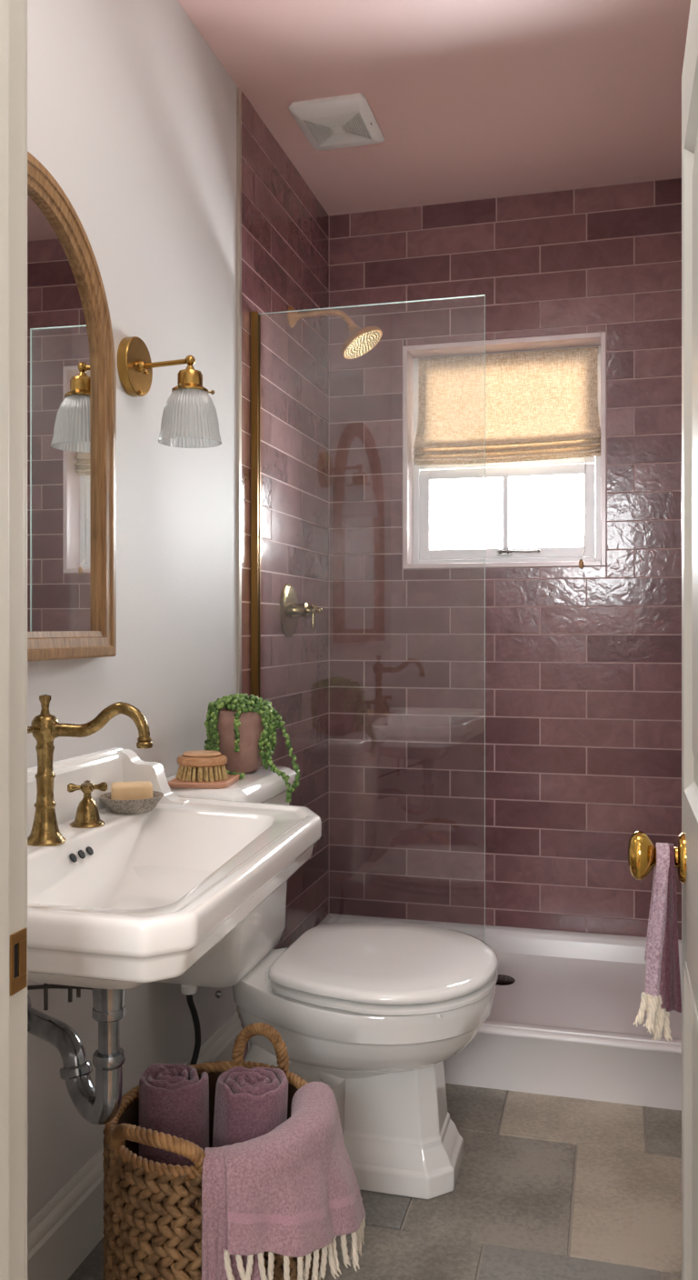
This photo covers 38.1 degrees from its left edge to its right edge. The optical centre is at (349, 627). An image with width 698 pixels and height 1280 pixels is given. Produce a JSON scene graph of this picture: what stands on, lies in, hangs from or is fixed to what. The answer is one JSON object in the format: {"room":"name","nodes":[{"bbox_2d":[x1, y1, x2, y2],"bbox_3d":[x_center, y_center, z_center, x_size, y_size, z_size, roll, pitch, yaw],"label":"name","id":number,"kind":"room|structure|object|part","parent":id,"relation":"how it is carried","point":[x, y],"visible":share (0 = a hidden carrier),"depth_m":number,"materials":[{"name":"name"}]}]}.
{"room":"bathroom","nodes":[
{"label":"bathroom","id":0,"kind":"room"},
{"bbox_2d":[27,0,329,1222],"bbox_3d":[-0.447,-0.102,2.258,0.126,2.605,2.760,0,0,15],"label":"wall","id":1,"kind":"structure","parent":0,"point":[131,111],"depth_m":2.29,"materials":[{"name":"white paint"}]},
{"bbox_2d":[27,150,116,661],"bbox_3d":[-0.523,-0.353,1.635,0.036,0.817,0.590,0,0,13],"label":"wall mirror","id":2,"kind":"object","parent":1,"relation":"attached to","point":[72,378],"visible":0.84,"depth_m":1.76,"materials":[{"name":"brown wood"}]},
{"bbox_2d":[27,189,95,631],"bbox_3d":[-0.527,-0.353,1.636,0.003,0.723,0.496,0,0,13],"label":"mirror glass","id":3,"kind":"object","parent":2,"relation":"attached to","point":[61,360],"depth_m":1.74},
{"bbox_2d":[27,747,189,835],"bbox_3d":[-0.479,0.287,1.595,0.159,0.106,0.774,0,0,15],"label":"backsplash","id":4,"kind":"structure","parent":1,"relation":"attached to","point":[111,765],"depth_m":1.85,"materials":[{"name":"white ceramic"}]},
{"bbox_2d":[27,1011,242,1279],"bbox_3d":[-0.492,1.073,1.825,0.019,0.155,1.640,0,0,15],"label":"baseboard","id":5,"kind":"structure","parent":1,"relation":"attached to","point":[61,1235],"depth_m":1.81,"materials":[{"name":"white paint"}]},
{"bbox_2d":[116,336,221,448],"bbox_3d":[-0.349,-0.477,2.026,0.193,0.218,0.127,0,0,15],"label":"wall sconce","id":6,"kind":"object","parent":1,"relation":"attached to","point":[189,419],"visible":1,"depth_m":2.00,"materials":[{"name":"gold metal"}]},
{"bbox_3d":[-0.432,-0.527,2.048,0.021,0.118,0.118,0,0,15],"label":"plate","id":7,"kind":"part","parent":6,"relation":"part of","materials":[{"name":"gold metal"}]},
{"bbox_3d":[-0.365,-0.507,2.031,0.122,0.072,0.054,0,0,15],"label":"arm","id":8,"kind":"part","parent":6,"relation":"part of","materials":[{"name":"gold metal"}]},
{"bbox_3d":[-0.317,-0.420,2.017,0.127,0.105,0.127,0,0,15],"label":"lamp shade","id":9,"kind":"part","parent":6,"relation":"part of","materials":[{"name":"clear glass"}]},
{"bbox_2d":[27,747,321,989],"bbox_3d":[-0.318,0.364,1.574,0.482,0.260,0.818,0,0,15],"label":"basin","id":10,"kind":"object","parent":1,"relation":"attached to","point":[130,901],"visible":0.85,"depth_m":1.60,"materials":[{"name":"white ceramic"}]},
{"bbox_2d":[27,982,125,1125],"bbox_3d":[-0.446,0.602,1.542,0.067,0.228,0.350,0,0,-41],"label":"trap","id":11,"kind":"object","parent":10,"relation":"attached to","point":[98,1105],"visible":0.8,"depth_m":1.44,"materials":[{"name":"silver metal"}]},
{"bbox_2d":[27,694,152,846],"bbox_3d":[-0.405,0.221,1.572,0.217,0.232,0.329,0,0,15],"label":"faucet","id":12,"kind":"object","parent":10,"relation":"on","point":[45,727],"visible":0.92,"depth_m":1.57,"materials":[{"name":"gold metal"}]},
{"bbox_3d":[-0.489,0.156,1.546,0.017,0.016,0.051,0,0,15],"label":"diverter lever","id":13,"kind":"part","parent":12,"relation":"part of","materials":[{"name":"gold metal"}]},
{"bbox_3d":[-0.445,0.300,1.720,0.058,0.073,0.058,0,0,27],"label":"cross handle","id":14,"kind":"part","parent":12,"relation":"part of","materials":[{"name":"gold metal"}]},
{"bbox_3d":[-0.380,0.149,1.561,0.162,0.069,0.025,0,0,12],"label":"spout","id":15,"kind":"part","parent":12,"relation":"part of","materials":[{"name":"gold metal"}]},
{"bbox_2d":[100,790,163,814],"bbox_3d":[-0.398,0.322,1.854,0.114,0.029,0.114,0,0,15],"label":"soap dish","id":16,"kind":"object","parent":10,"relation":"on","point":[141,805],"visible":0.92,"depth_m":1.82,"materials":[{"name":"stone"}]},
{"bbox_2d":[110,780,152,799],"bbox_3d":[-0.398,0.307,1.854,0.074,0.042,0.052,0,0,-13],"label":"soap bar","id":17,"kind":"object","parent":16,"relation":"in","point":[144,789],"visible":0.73,"depth_m":1.83,"materials":[{"name":"beige wax"}]},
{"bbox_2d":[236,87,241,1026],"bbox_3d":[-0.286,-0.124,2.630,0.008,2.549,0.018,0,0,15],"label":"trim","id":18,"kind":"structure","parent":1,"relation":"attached to","point":[238,90],"depth_m":2.62,"materials":[{"name":"beige"}]},
{"bbox_2d":[280,583,322,637],"bbox_3d":[-0.130,-0.050,3.007,0.107,0.160,0.160,0,0,15],"label":"shower valve","id":19,"kind":"object","parent":1,"relation":"attached to","point":[291,610],"visible":1,"depth_m":2.99,"materials":[{"name":"gold metal"}]},
{"bbox_3d":[-0.104,-0.032,3.002,0.043,0.074,0.043,0,0,-24],"label":"cross handle","id":20,"kind":"part","parent":19,"relation":"part of","materials":[{"name":"gold metal"}]},
{"bbox_2d":[287,305,382,359],"bbox_3d":[-0.041,-0.883,3.004,0.282,0.168,0.136,0,0,15],"label":"shower","id":21,"kind":"object","parent":1,"relation":"attached to","point":[360,341],"visible":0.99,"depth_m":2.99,"materials":[{"name":"gold metal"}]},
{"bbox_3d":[-0.074,-0.917,3.018,0.191,0.062,0.019,0,0,15],"label":"arm","id":22,"kind":"part","parent":21,"relation":"part of","materials":[{"name":"brown metal"}]},
{"bbox_3d":[0.040,-0.843,2.983,0.103,0.082,0.121,0,0,15],"label":"plate","id":23,"kind":"part","parent":21,"relation":"part of","materials":[{"name":"gold metal"}]},
{"bbox_2d":[67,1083,681,1279],"bbox_3d":[0.271,1.175,2.012,1.420,0.050,2.650,0,0,15],"label":"floor","id":24,"kind":"structure","parent":0,"point":[547,1187],"depth_m":2.02,"materials":[{"name":"grey tile"}]},
{"bbox_2d":[102,1021,321,1279],"bbox_3d":[-0.215,0.922,1.620,0.346,0.448,0.373,0,0,-8],"label":"woven basket","id":25,"kind":"object","parent":24,"relation":"on","point":[152,1217],"visible":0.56,"depth_m":1.46,"materials":[{"name":"brown wicker"}]},
{"bbox_3d":[-0.283,0.750,1.466,0.172,0.055,0.046,0,0,26],"label":"handle","id":26,"kind":"part","parent":25,"relation":"part of","materials":[{"name":"brown wicker"}]},
{"bbox_2d":[139,1063,209,1166],"bbox_3d":[-0.287,0.847,1.661,0.118,0.237,0.099,0,0,15],"label":"rolled towel","id":27,"kind":"object","parent":25,"relation":"in","point":[174,1101],"visible":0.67,"depth_m":1.62,"materials":[{"name":"fabric"}]},
{"bbox_2d":[212,1066,288,1147],"bbox_3d":[-0.162,0.848,1.650,0.125,0.240,0.117,0,0,15],"label":"rolled towel","id":28,"kind":"object","parent":25,"relation":"in","point":[249,1104],"visible":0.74,"depth_m":1.61,"materials":[{"name":"pink fabric"}]},
{"bbox_3d":[-0.155,0.737,1.783,0.110,0.077,0.029,0,0,21],"label":"handle","id":29,"kind":"part","parent":25,"relation":"part of","materials":[{"name":"brown wicker"}]},
{"bbox_2d":[201,1081,365,1279],"bbox_3d":[-0.080,0.908,1.539,0.155,0.318,0.394,0,0,33],"label":"towel","id":30,"kind":"object","parent":25,"relation":"on","point":[291,1189],"visible":1,"depth_m":1.45,"materials":[{"name":"pink fabric"}]},
{"bbox_2d":[156,765,498,1199],"bbox_3d":[-0.034,0.739,2.196,0.708,0.822,0.482,0,0,15],"label":"toilet","id":31,"kind":"object","parent":24,"relation":"on","point":[373,1013],"visible":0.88,"depth_m":2.07,"materials":[{"name":"white ceramic"}]},
{"bbox_2d":[180,984,200,1065],"bbox_3d":[-0.370,0.872,2.119,0.115,0.250,0.044,0,0,4],"label":"supply hose","id":32,"kind":"object","parent":31,"relation":"attached to","point":[189,991],"visible":0.48,"depth_m":2.12,"materials":[{"name":"black rubber"}]},
{"bbox_2d":[167,773,239,789],"bbox_3d":[-0.303,0.323,2.140,0.128,0.010,0.164,0,0,7],"label":"wooden tray","id":33,"kind":"object","parent":31,"relation":"on","point":[174,783],"visible":0.64,"depth_m":2.06,"materials":[{"name":"brown wood"}]},
{"bbox_2d":[175,750,228,781],"bbox_3d":[-0.310,0.291,2.134,0.112,0.058,0.096,0,0,15],"label":"brush","id":34,"kind":"object","parent":33,"relation":"on","point":[202,765],"visible":1,"depth_m":2.10,"materials":[{"name":"brown wood"}]},
{"bbox_3d":[-0.310,0.280,2.134,0.108,0.019,0.092,0,0,15],"label":"handle","id":35,"kind":"part","parent":34,"relation":"part of","materials":[{"name":"brown wood"}]},
{"bbox_3d":[-0.279,0.560,2.243,0.211,0.371,0.353,0,0,15],"label":"tank","id":36,"kind":"part","parent":31,"relation":"part of","materials":[{"name":"white ceramic"}]},
{"bbox_3d":[-0.272,0.352,2.240,0.225,0.048,0.385,0,0,15],"label":"tank lid","id":37,"kind":"part","parent":31,"relation":"part of","materials":[{"name":"white ceramic"}]},
{"bbox_2d":[203,692,300,802],"bbox_3d":[-0.232,0.271,2.282,0.192,0.243,0.176,0,0,39],"label":"potted plant","id":38,"kind":"object","parent":31,"relation":"on","point":[242,734],"visible":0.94,"depth_m":2.24,"materials":[{"name":"plant"}]},
{"bbox_3d":[-0.246,0.257,2.293,0.127,0.142,0.127,0,0,15],"label":"pot","id":39,"kind":"part","parent":38,"relation":"part of","materials":[{"name":"ceramic"}]},
{"bbox_3d":[0.029,0.948,2.179,0.566,0.405,0.468,0,0,15],"label":"bowl","id":40,"kind":"part","parent":31,"relation":"part of","materials":[{"name":"white ceramic"}]},
{"bbox_3d":[0.086,0.710,2.164,0.460,0.032,0.482,0,0,15],"label":"lid","id":41,"kind":"part","parent":31,"relation":"part of","materials":[{"name":"white plastic"}]},
{"bbox_3d":[0.087,0.737,2.164,0.455,0.018,0.476,0,0,15],"label":"seat","id":42,"kind":"part","parent":31,"relation":"part of","materials":[{"name":"white plastic"}]},
{"bbox_2d":[248,913,681,1110],"bbox_3d":[0.502,1.063,2.890,1.386,0.174,0.793,0,0,15],"label":"shower tray","id":43,"kind":"object","parent":24,"relation":"on","point":[565,1007],"visible":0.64,"depth_m":2.69,"materials":[{"name":"white ceramic"}]},
{"bbox_2d":[250,294,485,942],"bbox_3d":[0.042,0.076,2.640,0.625,1.842,0.026,0,0,15],"label":"screen","id":44,"kind":"object","parent":43,"relation":"on","point":[255,317],"visible":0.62,"depth_m":2.71,"materials":[{"name":"clear glass"}]},
{"bbox_2d":[177,0,690,215],"bbox_3d":[0.247,-1.455,0.840,2.250,0.100,5.250,0,0,15],"label":"ceiling","id":45,"kind":"structure","parent":0,"point":[468,100],"depth_m":2.62,"materials":[{"name":"pink paint"}]},
{"bbox_2d":[288,92,384,150],"bbox_3d":[-0.031,-1.391,2.802,0.212,0.031,0.254,0,0,15],"label":"exhaust fan","id":46,"kind":"object","parent":45,"relation":"attached to","point":[346,120],"visible":1,"depth_m":2.76,"materials":[{"name":"white plastic"}]},
{"bbox_2d":[302,111,371,147],"bbox_3d":[-0.031,-1.379,2.802,0.158,0.007,0.158,0,0,15],"label":"grille","id":47,"kind":"object","parent":46,"relation":"attached to","point":[326,129],"depth_m":2.79,"materials":[{"name":"white plastic"}]},
{"bbox_2d":[329,177,681,939],"bbox_3d":[0.619,-0.102,3.334,1.400,2.605,0.126,0,0,15],"label":"wall","id":48,"kind":"structure","parent":0,"point":[584,665],"depth_m":3.30,"materials":[{"name":"purple tile"}]},
{"bbox_2d":[402,331,606,569],"bbox_3d":[0.515,-0.568,3.363,0.658,0.743,0.134,0,0,15],"label":"window","id":49,"kind":"structure","parent":48,"relation":"in","point":[417,553],"depth_m":3.38,"materials":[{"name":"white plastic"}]},
{"bbox_2d":[413,346,600,568],"bbox_3d":[0.512,-0.552,3.332,0.618,0.731,0.124,0,0,15],"label":"roman shade","id":50,"kind":"object","parent":49,"relation":"attached to","point":[542,405],"visible":0.99,"depth_m":3.37,"materials":[{"name":"fabric"}]},
{"bbox_3d":[0.738,-0.202,3.216,0.015,0.031,0.015,0,0,15],"label":"cord pull","id":51,"kind":"part","parent":50,"relation":"part of","materials":[{"name":"brown wood"}]},
{"bbox_3d":[0.752,-0.387,3.252,0.006,0.326,0.075,0,0,24],"label":"pull cord","id":52,"kind":"part","parent":50,"relation":"part of","materials":[{"name":"white fabric"}]},
{"bbox_3d":[0.529,-0.723,3.415,0.586,0.361,0.026,0,0,15],"label":"sash","id":53,"kind":"part","parent":49,"relation":"part of","materials":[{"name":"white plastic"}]},
{"bbox_3d":[0.529,-0.386,3.415,0.586,0.308,0.026,0,0,15],"label":"sash","id":54,"kind":"part","parent":49,"relation":"part of","materials":[{"name":"white plastic"}]},
{"bbox_3d":[-0.052,-0.103,0.784,1.400,2.605,0.110,0,0,15],"label":"wall","id":55,"kind":"structure","parent":0,"visible":0},
{"bbox_2d":[0,0,27,1279],"bbox_3d":[0.006,0.145,0.769,0.810,2.010,0.140,0,0,15],"label":"trim","id":56,"kind":"structure","parent":55,"relation":"attached to","point":[13,13],"depth_m":0.88,"materials":[{"name":"grey paint"}]},
{"bbox_3d":[-0.292,0.294,0.892,0.003,0.053,0.024,0,0,15],"label":"strike plate","id":57,"kind":"part","parent":56,"relation":"part of","materials":[{"name":"gold metal"}]},
{"bbox_2d":[628,0,697,1279],"bbox_3d":[0.388,0.194,1.066,0.176,1.897,0.656,0,0,15],"label":"door","id":58,"kind":"structure","parent":55,"relation":"in","point":[642,852],"depth_m":1.28,"materials":[{"name":"grey paint"}]},
{"bbox_3d":[0.402,0.303,1.340,0.064,0.065,0.055,0,0,15],"label":"knob","id":59,"kind":"part","parent":58,"relation":"part of","materials":[{"name":"gold metal"}]},
{"bbox_2d":[633,842,681,1042],"bbox_3d":[0.406,0.412,1.333,0.063,0.253,0.071,0,0,15],"label":"hand towel","id":60,"kind":"object","parent":58,"relation":"hanging from","point":[662,995],"visible":0.99,"depth_m":1.31,"materials":[{"name":"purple fabric"}]},
{"bbox_3d":[0.392,0.155,1.070,0.044,1.550,0.470,0,0,15],"label":"panel moulding","id":61,"kind":"part","parent":58,"relation":"part of","materials":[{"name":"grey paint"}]}
]}

